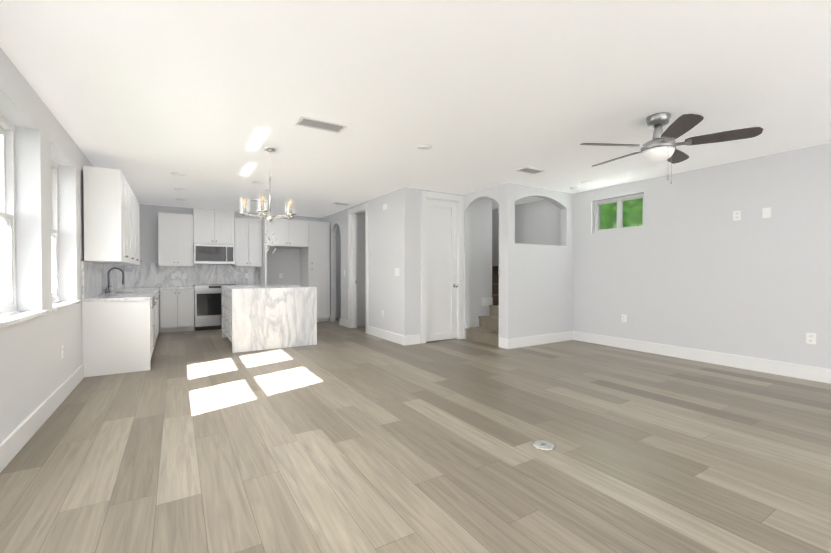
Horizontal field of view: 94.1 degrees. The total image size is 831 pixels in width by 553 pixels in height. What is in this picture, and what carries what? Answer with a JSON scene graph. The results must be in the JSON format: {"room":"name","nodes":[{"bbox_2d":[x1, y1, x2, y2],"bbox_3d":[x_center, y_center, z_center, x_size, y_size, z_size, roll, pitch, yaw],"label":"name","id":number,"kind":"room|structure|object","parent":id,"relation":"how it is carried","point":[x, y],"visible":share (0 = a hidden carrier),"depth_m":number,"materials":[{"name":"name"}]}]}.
{"room":"living room","nodes":[
{"label":"living room","id":0,"kind":"room"},
{"bbox_2d":[0,47,122,442],"bbox_3d":[-2.882,-0.125,2.727,0.250,2.520,11.700,0,1,-32],"label":"wall","id":1,"kind":"structure","parent":0,"point":[36,371],"depth_m":3.00,"materials":[{"name":"white paint"}]},
{"bbox_2d":[0,113,16,314],"bbox_3d":[-2.814,-0.432,2.507,0.080,1.396,0.956,0,1,-32],"label":"window","id":2,"kind":"structure","parent":1,"relation":"in","point":[8,283],"depth_m":2.87,"materials":[{"name":"white glass"}]},
{"bbox_2d":[0,310,47,327],"bbox_3d":[-2.707,0.281,2.581,0.169,0.029,1.020,0,1,-32],"label":"sill","id":3,"kind":"structure","parent":1,"relation":"attached to","point":[12,318],"depth_m":2.63,"materials":[{"name":"stone"}]},
{"bbox_2d":[0,364,83,472],"bbox_3d":[-1.758,1.077,1.171,0.016,0.150,7.350,0,1,-32],"label":"baseboard","id":4,"kind":"structure","parent":1,"relation":"attached to","point":[15,441],"depth_m":2.81,"materials":[{"name":"white wood"}]},
{"bbox_2d":[51,159,58,301],"bbox_3d":[-3.467,-0.444,3.567,0.080,1.396,0.946,0,1,-32],"label":"window","id":5,"kind":"structure","parent":1,"relation":"in","point":[55,232],"depth_m":3.93,"materials":[{"name":"white plastic"}]},
{"bbox_2d":[52,300,80,310],"bbox_3d":[-3.361,0.270,3.640,0.169,0.029,1.010,0,1,-32],"label":"sill","id":6,"kind":"structure","parent":1,"relation":"attached to","point":[58,305],"depth_m":3.65,"materials":[{"name":"stone"}]},
{"bbox_2d":[81,262,108,297],"bbox_3d":[-4.682,0.020,5.908,0.020,0.417,3.892,0,1,-32],"label":"backsplash","id":7,"kind":"structure","parent":1,"relation":"attached to","point":[94,276],"depth_m":4.71,"materials":[{"name":"white stone"}]},
{"bbox_2d":[81,166,128,261],"bbox_3d":[-3.742,-0.702,4.713,0.330,1.050,0.835,0,1,-32],"label":"upper cabinet","id":8,"kind":"object","parent":1,"relation":"attached to","point":[106,190],"depth_m":4.37,"materials":[{"name":"grey wood"}]},
{"bbox_2d":[101,186,136,265],"bbox_3d":[-4.130,-0.709,5.341,0.328,1.050,0.873,0,1,-32],"label":"upper cabinet","id":9,"kind":"object","parent":1,"relation":"attached to","point":[132,201],"depth_m":5.69,"materials":[{"name":"grey wood"}]},
{"bbox_2d":[133,194,140,265],"bbox_3d":[-4.528,-0.716,5.985,0.328,1.050,0.873,0,1,-32],"label":"upper cabinet","id":10,"kind":"object","parent":1,"relation":"attached to","point":[138,206],"depth_m":6.57,"materials":[{"name":"grey wood"}]},
{"bbox_2d":[123,204,340,326],"bbox_3d":[-2.923,-0.199,9.428,6.720,2.520,0.250,0,1,-32],"label":"wall","id":11,"kind":"structure","parent":0,"point":[286,262],"depth_m":9.03,"materials":[{"name":"white paint"}]},
{"bbox_2d":[157,212,192,265],"bbox_3d":[-4.861,-0.737,7.858,0.598,1.050,0.329,0,1,-32],"label":"upper cabinet","id":12,"kind":"object","parent":11,"relation":"attached to","point":[175,231],"depth_m":7.71,"materials":[{"name":"grey wood"}]},
{"bbox_2d":[125,263,260,285],"bbox_3d":[-4.632,-0.037,8.213,2.483,0.479,0.020,0,1,-32],"label":"backsplash","id":13,"kind":"structure","parent":11,"relation":"attached to","point":[147,274],"depth_m":8.10,"materials":[{"name":"white stone"}]},
{"bbox_2d":[193,238,228,265],"bbox_3d":[-4.325,-0.496,8.140,0.600,0.462,0.416,0,1,-32],"label":"microwave","id":14,"kind":"object","parent":11,"relation":"attached to","point":[204,253],"depth_m":8.01,"materials":[{"name":"grey metal"}]},
{"bbox_2d":[193,207,236,241],"bbox_3d":[-4.282,-1.041,8.212,0.760,0.739,0.329,0,1,-32],"label":"upper cabinet","id":15,"kind":"object","parent":11,"relation":"attached to","point":[209,225],"depth_m":8.08,"materials":[{"name":"grey wood"}]},
{"bbox_2d":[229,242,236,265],"bbox_3d":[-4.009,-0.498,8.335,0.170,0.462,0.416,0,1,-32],"label":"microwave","id":16,"kind":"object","parent":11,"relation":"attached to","point":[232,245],"depth_m":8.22,"materials":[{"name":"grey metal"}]},
{"bbox_2d":[237,218,264,265],"bbox_3d":[-3.720,-0.745,8.562,0.556,1.050,0.329,0,1,-32],"label":"upper cabinet","id":17,"kind":"object","parent":11,"relation":"attached to","point":[249,252],"depth_m":8.44,"materials":[{"name":"grey wood"}]},
{"bbox_2d":[261,218,308,249],"bbox_3d":[-2.987,-0.973,8.838,0.900,0.600,0.626,0,1,-32],"label":"upper cabinet","id":18,"kind":"object","parent":11,"relation":"attached to","point":[288,233],"depth_m":8.56,"materials":[{"name":"grey wood"}]},
{"bbox_2d":[357,212,365,325],"bbox_3d":[-0.667,-0.191,8.734,1.630,2.520,0.100,0,1,-32],"label":"wall","id":19,"kind":"structure","parent":0,"point":[361,279],"depth_m":8.37,"materials":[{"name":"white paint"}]},
{"bbox_2d":[322,187,410,335],"bbox_3d":[-1.202,-0.182,7.935,0.120,2.520,4.100,0,1,-32],"label":"wall","id":20,"kind":"structure","parent":0,"point":[389,247],"depth_m":6.75,"materials":[{"name":"white paint"}]},
{"bbox_2d":[352,214,356,327],"bbox_3d":[-1.263,-0.113,8.034,0.040,2.354,0.139,0,1,-32],"label":"pocket door","id":21,"kind":"structure","parent":20,"relation":"in","point":[354,249],"depth_m":7.99,"materials":[{"name":"white wood"}]},
{"bbox_2d":[348,203,367,333],"bbox_3d":[-1.105,-0.155,7.760,0.138,2.470,0.980,0,1,-32],"label":"door frame","id":22,"kind":"structure","parent":20,"relation":"attached to","point":[352,211],"depth_m":8.06,"materials":[{"name":"white wood"}]},
{"bbox_2d":[368,326,407,344],"bbox_3d":[-0.536,1.015,6.739,0.016,0.150,1.376,0,1,-32],"label":"baseboard","id":23,"kind":"structure","parent":20,"relation":"attached to","point":[400,339],"depth_m":6.60,"materials":[{"name":"white wood"}]},
{"bbox_2d":[395,268,399,275],"bbox_3d":[-0.301,-0.075,6.353,0.008,0.120,0.160,0,1,-32],"label":"light switch","id":24,"kind":"object","parent":20,"relation":"attached to","point":[397,271],"visible":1,"depth_m":6.34,"materials":[{"name":"white plastic"}]},
{"bbox_2d":[0,318,830,552],"bbox_3d":[0.084,1.215,4.572,7.220,0.200,11.700,0,1,-32],"label":"floor","id":25,"kind":"structure","parent":0,"point":[337,438],"depth_m":2.46,"materials":[{"name":"brown wood"}]},
{"bbox_2d":[82,298,152,376],"bbox_3d":[-3.547,0.697,4.647,0.620,0.834,0.491,0,1,-32],"label":"base cabinet","id":26,"kind":"object","parent":25,"relation":"on","point":[132,307],"depth_m":4.43,"materials":[{"name":"grey wood"}]},
{"bbox_2d":[81,286,160,301],"bbox_3d":[-4.425,0.245,6.069,0.625,0.034,3.892,0,1,-32],"label":"countertop","id":27,"kind":"structure","parent":26,"relation":"on","point":[131,293],"depth_m":4.91,"materials":[{"name":"white stone"}]},
{"bbox_2d":[105,266,124,293],"bbox_3d":[-4.380,0.049,5.654,0.211,0.367,0.080,0,1,-32],"label":"faucet","id":28,"kind":"object","parent":27,"relation":"on","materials":[{"name":"black metal"}]},
{"bbox_2d":[153,294,156,350],"bbox_3d":[-3.850,0.691,5.138,0.620,0.834,0.662,0,1,-32],"label":"base cabinet","id":29,"kind":"object","parent":25,"relation":"on","point":[154,295],"depth_m":5.52,"materials":[{"name":"grey wood"}]},
{"bbox_2d":[157,290,160,336],"bbox_3d":[-4.607,0.678,6.365,0.620,0.834,0.705,0,1,-32],"label":"base cabinet","id":30,"kind":"object","parent":25,"relation":"on","point":[158,291],"depth_m":6.80,"materials":[{"name":"grey wood"}]},
{"bbox_2d":[161,290,164,332],"bbox_3d":[-5.081,0.668,7.189,0.679,0.834,1.305,0,1,-32],"label":"base cabinet","id":31,"kind":"object","parent":25,"relation":"on","point":[162,291],"depth_m":7.37,"materials":[{"name":"grey wood"}]},
{"bbox_2d":[165,290,188,332],"bbox_3d":[-4.784,0.662,7.759,0.582,0.834,0.647,0,1,-32],"label":"base cabinet","id":32,"kind":"object","parent":25,"relation":"on","point":[176,301],"depth_m":7.50,"materials":[{"name":"grey wood"}]},
{"bbox_2d":[161,286,188,289],"bbox_3d":[-4.781,0.226,7.751,0.582,0.034,0.655,0,1,-32],"label":"countertop","id":33,"kind":"structure","parent":32,"relation":"on","point":[162,287],"depth_m":7.50,"materials":[{"name":"white stone"}]},
{"bbox_2d":[189,282,240,330],"bbox_3d":[-4.198,0.624,8.096,0.888,0.903,0.628,0,1,-32],"label":"oven","id":34,"kind":"object","parent":25,"relation":"on","point":[204,301],"depth_m":7.74,"materials":[{"name":"grey metal"}]},
{"bbox_2d":[193,282,236,285],"bbox_3d":[-4.205,0.166,8.102,0.756,0.012,0.601,0,1,-32],"label":"countertop","id":35,"kind":"structure","parent":34,"relation":"on","point":[194,283],"depth_m":8.18,"materials":[{"name":"white stone"}]},
{"bbox_2d":[221,285,316,352],"bbox_3d":[-2.534,0.630,6.569,1.250,0.925,1.580,0,1,-32],"label":"kitchen island","id":36,"kind":"object","parent":25,"relation":"on","point":[258,317],"visible":1,"depth_m":5.91,"materials":[{"name":"stone"}]},
{"bbox_2d":[301,221,328,321],"bbox_3d":[-2.391,-0.107,9.221,0.503,2.340,0.657,0,1,-32],"label":"tall cabinet","id":37,"kind":"object","parent":25,"relation":"on","point":[315,256],"depth_m":8.97,"materials":[{"name":"grey wood"}]},
{"bbox_2d":[465,266,498,345],"bbox_3d":[1.154,-0.030,7.743,1.547,2.220,3.210,0,1,-32],"label":"stairs","id":38,"kind":"structure","parent":25,"relation":"on","point":[486,331],"depth_m":6.74,"materials":[{"name":"brown carpet"}]},
{"bbox_2d":[532,440,554,449],"bbox_3d":[0.861,1.133,2.606,0.150,0.008,0.150,0,1,-32],"label":"electrical outlet","id":39,"kind":"object","parent":25,"relation":"on","point":[542,444],"visible":1,"depth_m":2.59,"materials":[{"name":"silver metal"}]},
{"bbox_2d":[0,0,830,217],"bbox_3d":[0.084,-1.505,4.542,7.220,0.200,11.700,0,1,-32],"label":"ceiling","id":40,"kind":"structure","parent":0,"point":[210,99],"depth_m":2.84,"materials":[{"name":"white paint"}]},
{"bbox_2d":[171,172,185,175],"bbox_3d":[-3.261,-1.411,5.321,0.170,0.006,0.170,0,1,-32],"label":"recessed light","id":41,"kind":"object","parent":40,"relation":"in","point":[178,173],"visible":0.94,"depth_m":5.30,"materials":[{"name":"white plastic"}]},
{"bbox_2d":[250,199,267,202],"bbox_3d":[-2.954,-1.429,7.305,0.300,0.012,0.160,0,1,-32],"label":"ceiling vent","id":42,"kind":"object","parent":40,"relation":"in","point":[255,200],"visible":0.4,"depth_m":7.26,"materials":[{"name":"white metal"}]},
{"bbox_2d":[239,146,295,253],"bbox_3d":[-1.608,-0.826,4.239,0.597,1.152,0.593,0,1,-32],"label":"chandelier","id":43,"kind":"object","parent":40,"relation":"hanging from","point":[289,213],"visible":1,"depth_m":4.20,"materials":[{"name":"silver metal"}]},
{"bbox_2d":[295,116,347,133],"bbox_3d":[-0.862,-1.388,3.545,0.420,0.012,0.220,0,1,-32],"label":"ceiling vent","id":44,"kind":"object","parent":40,"relation":"in","point":[318,124],"visible":1,"depth_m":3.53,"materials":[{"name":"white metal"}]},
{"bbox_2d":[333,202,349,204],"bbox_3d":[-1.460,-1.433,7.644,0.300,0.012,0.160,0,1,-32],"label":"ceiling vent","id":45,"kind":"object","parent":40,"relation":"in","point":[336,203],"visible":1,"depth_m":7.61,"materials":[{"name":"white metal"}]},
{"bbox_2d":[417,144,432,149],"bbox_3d":[0.099,-1.398,4.172,0.170,0.006,0.170,0,1,-32],"label":"recessed light","id":46,"kind":"object","parent":40,"relation":"in","point":[424,146],"visible":1,"depth_m":4.16,"materials":[{"name":"white"}]},
{"bbox_2d":[515,167,544,174],"bbox_3d":[1.523,-1.405,5.142,0.360,0.012,0.200,0,1,-32],"label":"ceiling vent","id":47,"kind":"object","parent":40,"relation":"in","point":[530,170],"visible":1,"depth_m":5.12,"materials":[{"name":"white metal"}]},
{"bbox_2d":[580,112,762,183],"bbox_3d":[2.124,-1.102,3.413,1.314,0.580,1.314,0,1,-32],"label":"ceiling fan","id":48,"kind":"object","parent":40,"relation":"hanging from","point":[661,145],"visible":1,"depth_m":3.26,"materials":[{"name":"grey metal"}]},
{"bbox_2d":[411,188,491,342],"bbox_3d":[0.639,-0.169,6.732,1.750,2.520,0.120,0,1,-32],"label":"wall","id":49,"kind":"structure","parent":0,"point":[480,249],"depth_m":6.91,"materials":[{"name":"white paint"}]},
{"bbox_2d":[408,334,419,344],"bbox_3d":[-0.045,1.021,6.244,0.280,0.150,0.016,0,1,-32],"label":"baseboard","id":50,"kind":"structure","parent":49,"relation":"attached to","point":[412,339],"depth_m":6.24,"materials":[{"name":"white wood"}]},
{"bbox_2d":[426,198,456,341],"bbox_3d":[0.440,-0.106,6.572,0.669,2.374,0.085,0,1,-32],"label":"closet door","id":51,"kind":"structure","parent":49,"relation":"in","point":[441,269],"depth_m":6.60,"materials":[{"name":"white wood"}]},
{"bbox_2d":[421,191,463,343],"bbox_3d":[0.434,-0.153,6.595,0.878,2.490,0.138,0,1,-32],"label":"door frame","id":52,"kind":"structure","parent":49,"relation":"attached to","point":[459,200],"depth_m":6.70,"materials":[{"name":"white wood"}]},
{"bbox_2d":[482,297,492,305],"bbox_3d":[1.313,0.458,7.075,0.250,0.150,0.016,0,1,-32],"label":"baseboard","id":53,"kind":"structure","parent":49,"relation":"attached to","point":[486,300],"depth_m":7.07,"materials":[{"name":"white wood"}]},
{"bbox_2d":[463,183,513,338],"bbox_3d":[1.171,-0.165,6.356,0.120,2.520,1.080,0,1,-32],"label":"wall","id":54,"kind":"structure","parent":0,"point":[502,195],"depth_m":5.96,"materials":[{"name":"white paint"}]},
{"bbox_2d":[514,184,573,337],"bbox_3d":[2.082,-0.165,6.354,1.430,2.520,0.120,0,1,-32],"label":"wall","id":55,"kind":"structure","parent":0,"point":[543,289],"depth_m":6.31,"materials":[{"name":"white paint"}]},
{"bbox_2d":[504,331,571,348],"bbox_3d":[2.047,1.021,6.266,1.536,0.150,0.016,0,1,-32],"label":"baseboard","id":56,"kind":"structure","parent":55,"relation":"attached to","point":[512,343],"depth_m":6.19,"materials":[{"name":"white wood"}]},
{"bbox_2d":[492,143,830,368],"bbox_3d":[3.049,-0.165,6.387,0.250,2.520,11.700,0,1,-32],"label":"wall","id":57,"kind":"structure","parent":0,"point":[692,264],"depth_m":4.92,"materials":[{"name":"white paint"}]},
{"bbox_2d":[594,193,643,232],"bbox_3d":[3.215,-0.972,6.080,0.080,0.536,0.836,0,1,-32],"label":"window","id":58,"kind":"structure","parent":57,"relation":"in","point":[619,208],"depth_m":6.07,"materials":[{"name":"white plastic"}]},
{"bbox_2d":[622,314,626,321],"bbox_3d":[3.191,0.640,5.919,0.008,0.115,0.075,0,1,-32],"label":"electrical outlet","id":59,"kind":"object","parent":57,"relation":"attached to","point":[624,318],"visible":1,"depth_m":5.91,"materials":[{"name":"white plastic"}]},
{"bbox_2d":[572,331,830,383],"bbox_3d":[4.288,1.044,4.139,0.016,0.150,5.990,0,1,-32],"label":"baseboard","id":60,"kind":"structure","parent":57,"relation":"attached to","point":[818,374],"depth_m":4.89,"materials":[{"name":"white wood"}]},
{"bbox_2d":[733,211,740,220],"bbox_3d":[3.921,-0.742,4.721,0.008,0.115,0.075,0,1,-32],"label":"outlet","id":61,"kind":"object","parent":57,"relation":"attached to","point":[736,215],"visible":1,"depth_m":4.72,"materials":[{"name":"white plastic"}]},
{"bbox_2d":[762,207,770,217],"bbox_3d":[4.069,-0.739,4.483,0.006,0.115,0.075,0,1,-32],"label":"outlet","id":62,"kind":"object","parent":57,"relation":"attached to","point":[766,212],"visible":1,"depth_m":4.48,"materials":[{"name":"white plastic"}]},
{"bbox_2d":[806,333,815,343],"bbox_3d":[4.268,0.669,4.175,0.008,0.115,0.075,0,1,-32],"label":"electrical outlet","id":63,"kind":"object","parent":57,"relation":"attached to","point":[810,338],"visible":1,"depth_m":4.17,"materials":[{"name":"white plastic"}]},
{"label":"outside","id":64,"kind":"structure","parent":0,"visible":0},
{"bbox_2d":[600,198,642,229],"bbox_3d":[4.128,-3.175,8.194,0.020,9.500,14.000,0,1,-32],"label":"trees","id":65,"kind":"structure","parent":64,"point":[627,216],"depth_m":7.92,"materials":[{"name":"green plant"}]}
]}

